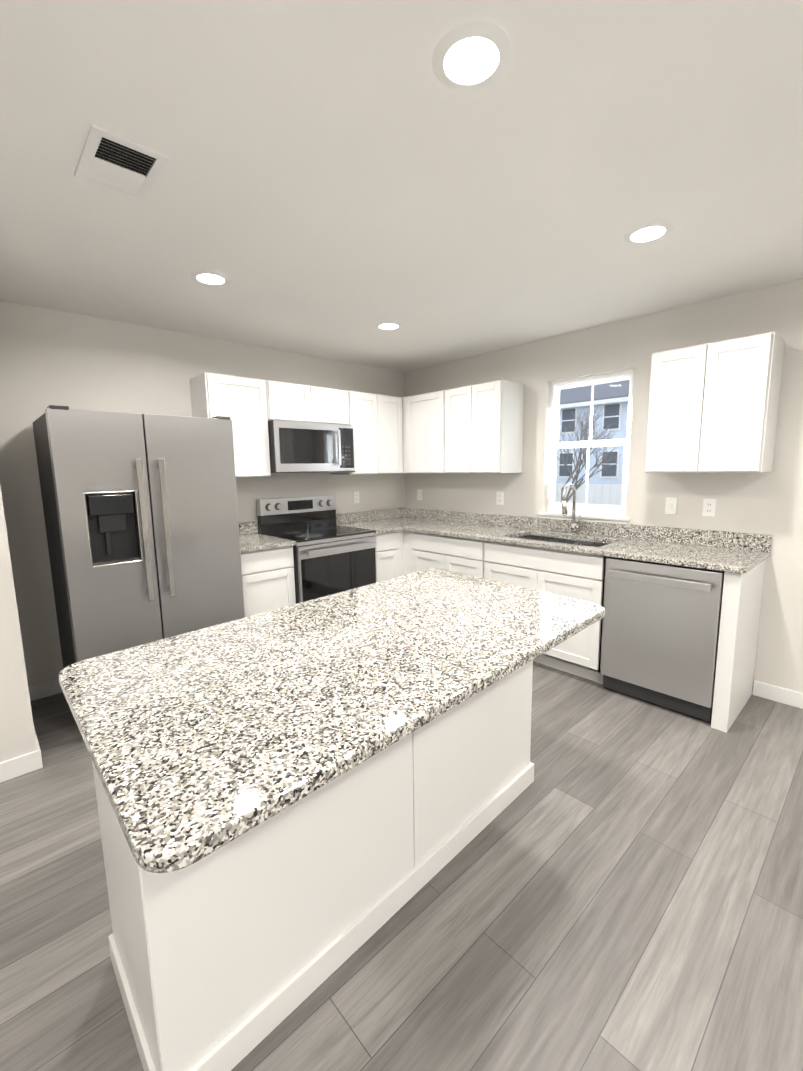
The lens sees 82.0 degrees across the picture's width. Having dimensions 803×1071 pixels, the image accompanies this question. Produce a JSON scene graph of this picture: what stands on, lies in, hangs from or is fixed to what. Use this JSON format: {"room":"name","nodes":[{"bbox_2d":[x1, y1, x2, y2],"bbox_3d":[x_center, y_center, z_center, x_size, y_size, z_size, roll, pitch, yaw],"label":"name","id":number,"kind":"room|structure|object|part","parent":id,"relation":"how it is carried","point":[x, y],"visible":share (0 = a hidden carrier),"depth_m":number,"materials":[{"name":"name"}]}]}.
{"room":"kitchen","nodes":[
{"label":"kitchen","id":0,"kind":"room"},
{"bbox_2d":[0,486,36,761],"bbox_3d":[-3.345,0.067,1.394,3.240,2.438,1.040,-8,11,-42],"label":"wall","id":1,"kind":"structure","parent":0,"point":[17,735],"depth_m":2.17,"materials":[{"name":"paint"}]},
{"bbox_2d":[0,746,42,782],"bbox_3d":[-2.953,1.274,1.195,3.223,0.095,0.019,-8,11,-42],"label":"baseboard","id":2,"kind":"structure","parent":1,"relation":"attached to","point":[20,765],"depth_m":2.22,"materials":[{"name":"white wood"}]},
{"bbox_2d":[0,300,404,686],"bbox_3d":[-1.194,-0.340,3.983,3.520,2.438,0.140,-8,11,-42],"label":"wall","id":3,"kind":"structure","parent":0,"point":[48,357],"depth_m":3.04,"materials":[{"name":"paint"}]},
{"bbox_2d":[33,724,38,746],"bbox_3d":[-2.097,1.055,2.614,0.013,0.095,0.880,-8,11,-42],"label":"baseboard","id":4,"kind":"structure","parent":3,"relation":"attached to","point":[37,743],"depth_m":2.36,"materials":[{"name":"white wood"}]},
{"bbox_2d":[189,372,272,477],"bbox_3d":[-1.289,-0.809,3.510,0.456,0.728,0.321,-8,11,-42],"label":"upper cabinet","id":5,"kind":"object","parent":3,"relation":"attached to","point":[244,400],"depth_m":3.41,"materials":[{"name":"white wood"}]},
{"bbox_2d":[266,380,347,424],"bbox_3d":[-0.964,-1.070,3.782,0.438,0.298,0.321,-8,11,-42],"label":"upper cabinet","id":6,"kind":"object","parent":3,"relation":"attached to","point":[290,401],"depth_m":3.68,"materials":[{"name":"white wood"}]},
{"bbox_2d":[268,420,354,473],"bbox_3d":[-0.800,-0.731,3.897,0.754,0.401,0.434,-8,11,-42],"label":"microwave","id":7,"kind":"object","parent":6,"relation":"attached to","point":[302,447],"visible":0.96,"depth_m":3.72,"materials":[{"name":"grey metal"}]},
{"bbox_2d":[321,387,348,424],"bbox_3d":[-0.728,-1.105,3.998,0.438,0.298,0.321,-8,11,-42],"label":"upper cabinet","id":8,"kind":"object","parent":3,"relation":"attached to","point":[334,402],"depth_m":3.94,"materials":[{"name":"white wood"}]},
{"bbox_2d":[353,491,359,502],"bbox_3d":[-0.446,-0.378,4.578,0.070,0.114,0.008,-8,11,-42],"label":"electrical outlet","id":9,"kind":"object","parent":3,"relation":"attached to","point":[356,497],"visible":1,"depth_m":4.57,"materials":[{"name":"white plastic"}]},
{"bbox_2d":[331,391,384,474],"bbox_3d":[-0.425,-0.937,4.306,0.379,0.728,0.321,-8,11,-42],"label":"upper cabinet","id":10,"kind":"object","parent":3,"relation":"attached to","point":[366,410],"depth_m":4.21,"materials":[{"name":"white wood"}]},
{"bbox_2d":[385,395,396,473],"bbox_3d":[-0.228,-0.966,4.486,0.390,0.728,0.321,-8,11,-42],"label":"upper cabinet","id":11,"kind":"object","parent":3,"relation":"attached to","point":[390,401],"depth_m":4.39,"materials":[{"name":"white wood"}]},
{"bbox_2d":[0,661,802,1070],"bbox_3d":[0.234,1.477,0.228,6.880,0.120,7.880,-8,11,-42],"label":"floor","id":12,"kind":"structure","parent":0,"point":[616,883],"depth_m":1.47,"materials":[{"name":"grey wood"}]},
{"bbox_2d":[33,405,244,668],"bbox_3d":[-1.607,0.157,2.930,0.922,1.768,0.818,-8,11,-42],"label":"fridge","id":13,"kind":"object","parent":12,"relation":"on","point":[140,510],"visible":0.85,"depth_m":2.59,"materials":[{"name":"grey metal"}]},
{"bbox_2d":[239,521,295,616],"bbox_3d":[-1.164,0.438,3.569,0.457,1.014,0.640,-8,11,-42],"label":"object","id":14,"kind":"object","parent":12,"relation":"on","point":[267,562],"depth_m":3.36,"materials":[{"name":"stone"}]},
{"bbox_2d":[241,546,295,616],"bbox_3d":[-1.171,0.503,3.590,0.453,0.882,0.616,-8,11,-42],"label":"cabinet","id":15,"kind":"object","parent":14,"relation":"in","point":[268,578],"depth_m":3.34,"materials":[{"name":"white wood"}]},
{"bbox_2d":[93,676,533,1070],"bbox_3d":[-0.164,0.759,1.725,1.604,0.882,0.653,-8,11,-42],"label":"kitchen island","id":16,"kind":"object","parent":12,"relation":"on","point":[208,964],"depth_m":1.24,"materials":[{"name":"wood"}]},
{"bbox_2d":[58,568,604,895],"bbox_3d":[-0.080,0.322,1.541,1.656,0.030,1.016,-8,11,-42],"label":"island countertop","id":17,"kind":"structure","parent":16,"relation":"on","point":[198,741],"depth_m":1.12,"materials":[{"name":"stone"}]},
{"bbox_2d":[256,495,376,603],"bbox_3d":[-0.684,0.285,3.935,0.756,1.200,0.700,-8,11,-42],"label":"range","id":18,"kind":"object","parent":12,"relation":"on","point":[330,556],"visible":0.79,"depth_m":3.82,"materials":[{"name":"grey"}]},
{"bbox_2d":[336,511,402,581],"bbox_3d":[-0.323,0.314,4.344,0.302,1.014,0.640,-8,11,-42],"label":"countertop","id":19,"kind":"structure","parent":12,"relation":"on","point":[389,528],"depth_m":4.20,"materials":[{"name":"stone"}]},
{"bbox_2d":[375,530,402,581],"bbox_3d":[-0.310,0.375,4.382,0.360,0.882,0.616,-8,11,-42],"label":"cabinet","id":20,"kind":"object","parent":19,"relation":"in","point":[389,547],"depth_m":4.13,"materials":[{"name":"white wood"}]},
{"bbox_2d":[372,483,771,732],"bbox_3d":[0.887,0.237,3.727,0.656,1.307,3.170,-8,11,-42],"label":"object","id":21,"kind":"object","parent":12,"relation":"on","point":[564,557],"depth_m":3.10,"materials":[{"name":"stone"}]},
{"bbox_3d":[0.592,0.402,4.107,0.616,0.882,0.794,-8,11,-42],"label":"cab drawer door","id":22,"kind":"part","parent":21,"relation":"part of","materials":[{"name":"white wood"}]},
{"bbox_2d":[485,535,610,683],"bbox_3d":[1.180,0.485,3.481,0.616,0.882,0.928,-8,11,-42],"label":"cabinet","id":23,"kind":"object","parent":21,"relation":"in","point":[581,576],"depth_m":3.15,"materials":[{"name":"white wood"}]},
{"bbox_2d":[562,483,580,534],"bbox_3d":[1.282,-0.198,3.497,0.212,0.397,0.088,-8,11,-42],"label":"faucet","id":24,"kind":"object","parent":21,"relation":"on","point":[575,525],"depth_m":3.54,"materials":[{"name":"silver metal"}]},
{"bbox_3d":[1.948,0.592,2.664,0.616,0.882,0.075,-8,11,-42],"label":"cab panel","id":25,"kind":"part","parent":21,"relation":"part of","materials":[{"name":"white wood"}]},
{"bbox_2d":[600,557,723,723],"bbox_3d":[1.666,0.571,2.874,0.626,0.872,0.606,-8,11,-42],"label":"dishwasher","id":26,"kind":"object","parent":12,"relation":"on","point":[661,627],"visible":0.85,"depth_m":2.67,"materials":[{"name":"grey metal"}]},
{"bbox_2d":[0,0,802,371],"bbox_3d":[0.197,-1.054,-0.139,6.880,0.120,7.880,-8,11,-42],"label":"ceiling","id":27,"kind":"structure","parent":0,"point":[338,178],"depth_m":1.56,"materials":[{"name":"paint"}]},
{"bbox_2d":[74,124,169,199],"bbox_3d":[-0.925,-1.213,1.522,0.210,0.011,0.310,-8,11,-42],"label":"ceiling vent","id":28,"kind":"object","parent":27,"relation":"in","point":[116,162],"visible":1,"depth_m":1.50,"materials":[{"name":"white plastic"}]},
{"bbox_2d":[190,270,230,285],"bbox_3d":[-0.999,-1.344,2.421,0.196,0.006,0.196,-8,11,-42],"label":"recessed light","id":29,"kind":"object","parent":27,"relation":"in","point":[207,277],"visible":0.98,"depth_m":2.40,"materials":[{"name":"white plastic"}]},
{"bbox_2d":[375,321,401,329],"bbox_3d":[-0.091,-1.480,3.270,0.196,0.006,0.196,-8,11,-42],"label":"recessed light","id":30,"kind":"object","parent":27,"relation":"in","point":[388,325],"visible":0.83,"depth_m":3.25,"materials":[{"name":"white plastic"}]},
{"bbox_2d":[432,22,511,90],"bbox_3d":[0.173,-1.176,1.145,0.196,0.006,0.196,-8,11,-42],"label":"recessed light","id":31,"kind":"object","parent":27,"relation":"in","point":[472,53],"visible":1,"depth_m":1.13,"materials":[{"name":"white plastic"}]},
{"bbox_2d":[623,221,673,243],"bbox_3d":[1.074,-1.315,2.015,0.196,0.006,0.196,-8,11,-42],"label":"recessed light","id":32,"kind":"object","parent":27,"relation":"in","point":[647,232],"visible":1,"depth_m":2.00,"materials":[{"name":"white plastic"}]},
{"bbox_2d":[404,278,802,693],"bbox_3d":[2.681,-0.154,2.313,0.140,2.438,7.600,-8,11,-42],"label":"wall","id":33,"kind":"structure","parent":0,"point":[770,503],"depth_m":3.05,"materials":[{"name":"paint"}]},
{"bbox_2d":[417,489,421,499],"bbox_3d":[0.191,-0.428,4.863,0.008,0.114,0.070,-8,11,-42],"label":"electrical outlet","id":34,"kind":"object","parent":33,"relation":"attached to","point":[419,494],"visible":1,"depth_m":4.86,"materials":[{"name":"white plastic"}]},
{"bbox_2d":[409,391,436,472],"bbox_3d":[0.354,-0.957,4.365,0.321,0.728,0.556,-8,11,-42],"label":"upper cabinet","id":35,"kind":"object","parent":33,"relation":"attached to","point":[422,407],"depth_m":4.30,"materials":[{"name":"white wood"}]},
{"bbox_2d":[437,386,464,472],"bbox_3d":[0.597,-0.923,4.107,0.321,0.728,0.427,-8,11,-42],"label":"upper cabinet","id":36,"kind":"object","parent":33,"relation":"attached to","point":[450,402],"depth_m":4.05,"materials":[{"name":"white wood"}]},
{"bbox_2d":[465,380,523,472],"bbox_3d":[0.785,-0.896,3.907,0.321,0.728,0.357,-8,11,-42],"label":"upper cabinet","id":37,"kind":"object","parent":33,"relation":"attached to","point":[494,411],"depth_m":3.79,"materials":[{"name":"white wood"}]},
{"bbox_2d":[496,492,502,504],"bbox_3d":[0.878,-0.332,4.132,0.008,0.114,0.070,-8,11,-42],"label":"electrical outlet","id":38,"kind":"object","parent":33,"relation":"attached to","point":[499,498],"visible":1,"depth_m":4.13,"materials":[{"name":"white plastic"}]},
{"bbox_2d":[538,512,629,523],"bbox_3d":[1.412,-0.126,3.612,0.083,0.079,0.725,-8,11,-42],"label":"window sill","id":39,"kind":"structure","parent":33,"relation":"attached to","point":[599,518],"depth_m":3.54,"materials":[{"name":"white wood"}]},
{"bbox_2d":[547,369,633,516],"bbox_3d":[1.460,-0.688,3.583,0.070,1.049,0.665,-8,11,-42],"label":"window","id":40,"kind":"structure","parent":33,"relation":"in","point":[556,387],"depth_m":3.58,"materials":[{"name":"white plastic"}]},
{"bbox_2d":[645,346,692,472],"bbox_3d":[1.769,-0.759,2.860,0.321,0.728,0.358,-8,11,-42],"label":"upper cabinet","id":41,"kind":"object","parent":33,"relation":"attached to","point":[669,379],"depth_m":2.80,"materials":[{"name":"white wood"}]},
{"bbox_2d":[665,497,676,514],"bbox_3d":[1.822,-0.200,3.126,0.012,0.114,0.070,-8,11,-42],"label":"light switch","id":42,"kind":"object","parent":33,"relation":"attached to","point":[671,505],"visible":1,"depth_m":3.12,"materials":[{"name":"white plastic"}]},
{"bbox_2d":[702,499,715,516],"bbox_3d":[1.974,-0.179,2.966,0.008,0.114,0.070,-8,11,-42],"label":"electrical outlet","id":43,"kind":"object","parent":33,"relation":"attached to","point":[709,507],"visible":1,"depth_m":2.96,"materials":[{"name":"white plastic"}]},
{"bbox_2d":[681,332,784,472],"bbox_3d":[1.933,-0.736,2.685,0.321,0.728,0.357,-8,11,-42],"label":"upper cabinet","id":44,"kind":"object","parent":33,"relation":"attached to","point":[713,407],"depth_m":2.57,"materials":[{"name":"white wood"}]},
{"bbox_2d":[753,680,802,708],"bbox_3d":[3.708,1.163,1.296,0.013,0.095,4.412,-8,11,-42],"label":"baseboard","id":45,"kind":"structure","parent":33,"relation":"attached to","point":[760,689],"depth_m":2.80,"materials":[{"name":"white wood"}]},
{"label":"outside","id":46,"kind":"structure","parent":0,"visible":0},
{"bbox_3d":[18.674,-2.149,29.214,59.810,0.200,70.000,-8,11,-42],"label":"ground","id":47,"kind":"structure","parent":46,"visible":0},
{"bbox_2d":[555,483,621,504],"bbox_3d":[5.551,-1.466,19.727,0.070,1.550,18.000,-8,11,-42],"label":"fence","id":48,"kind":"object","parent":47,"relation":"on","point":[615,497],"depth_m":17.60,"materials":[{"name":"white wood"}]},
{"bbox_2d":[556,402,621,502],"bbox_3d":[4.523,-2.019,14.512,2.327,4.181,5.165,-4,9,-22],"label":"tree","id":49,"kind":"object","parent":47,"relation":"on","point":[586,435],"depth_m":13.13,"materials":[{"name":"brown plant"}]},
{"bbox_2d":[556,380,629,504],"bbox_3d":[12.596,-6.263,25.717,8.520,9.120,23.000,-8,11,-42],"label":"house","id":50,"kind":"structure","parent":47,"relation":"on","point":[601,400],"depth_m":23.27,"materials":[{"name":"white"}]},
{"bbox_3d":[9.685,-4.786,23.176,0.520,3.790,23.000,-8,11,-42],"label":"trim","id":51,"kind":"part","parent":50,"relation":"part of","materials":[{"name":"white wood"}]}
]}

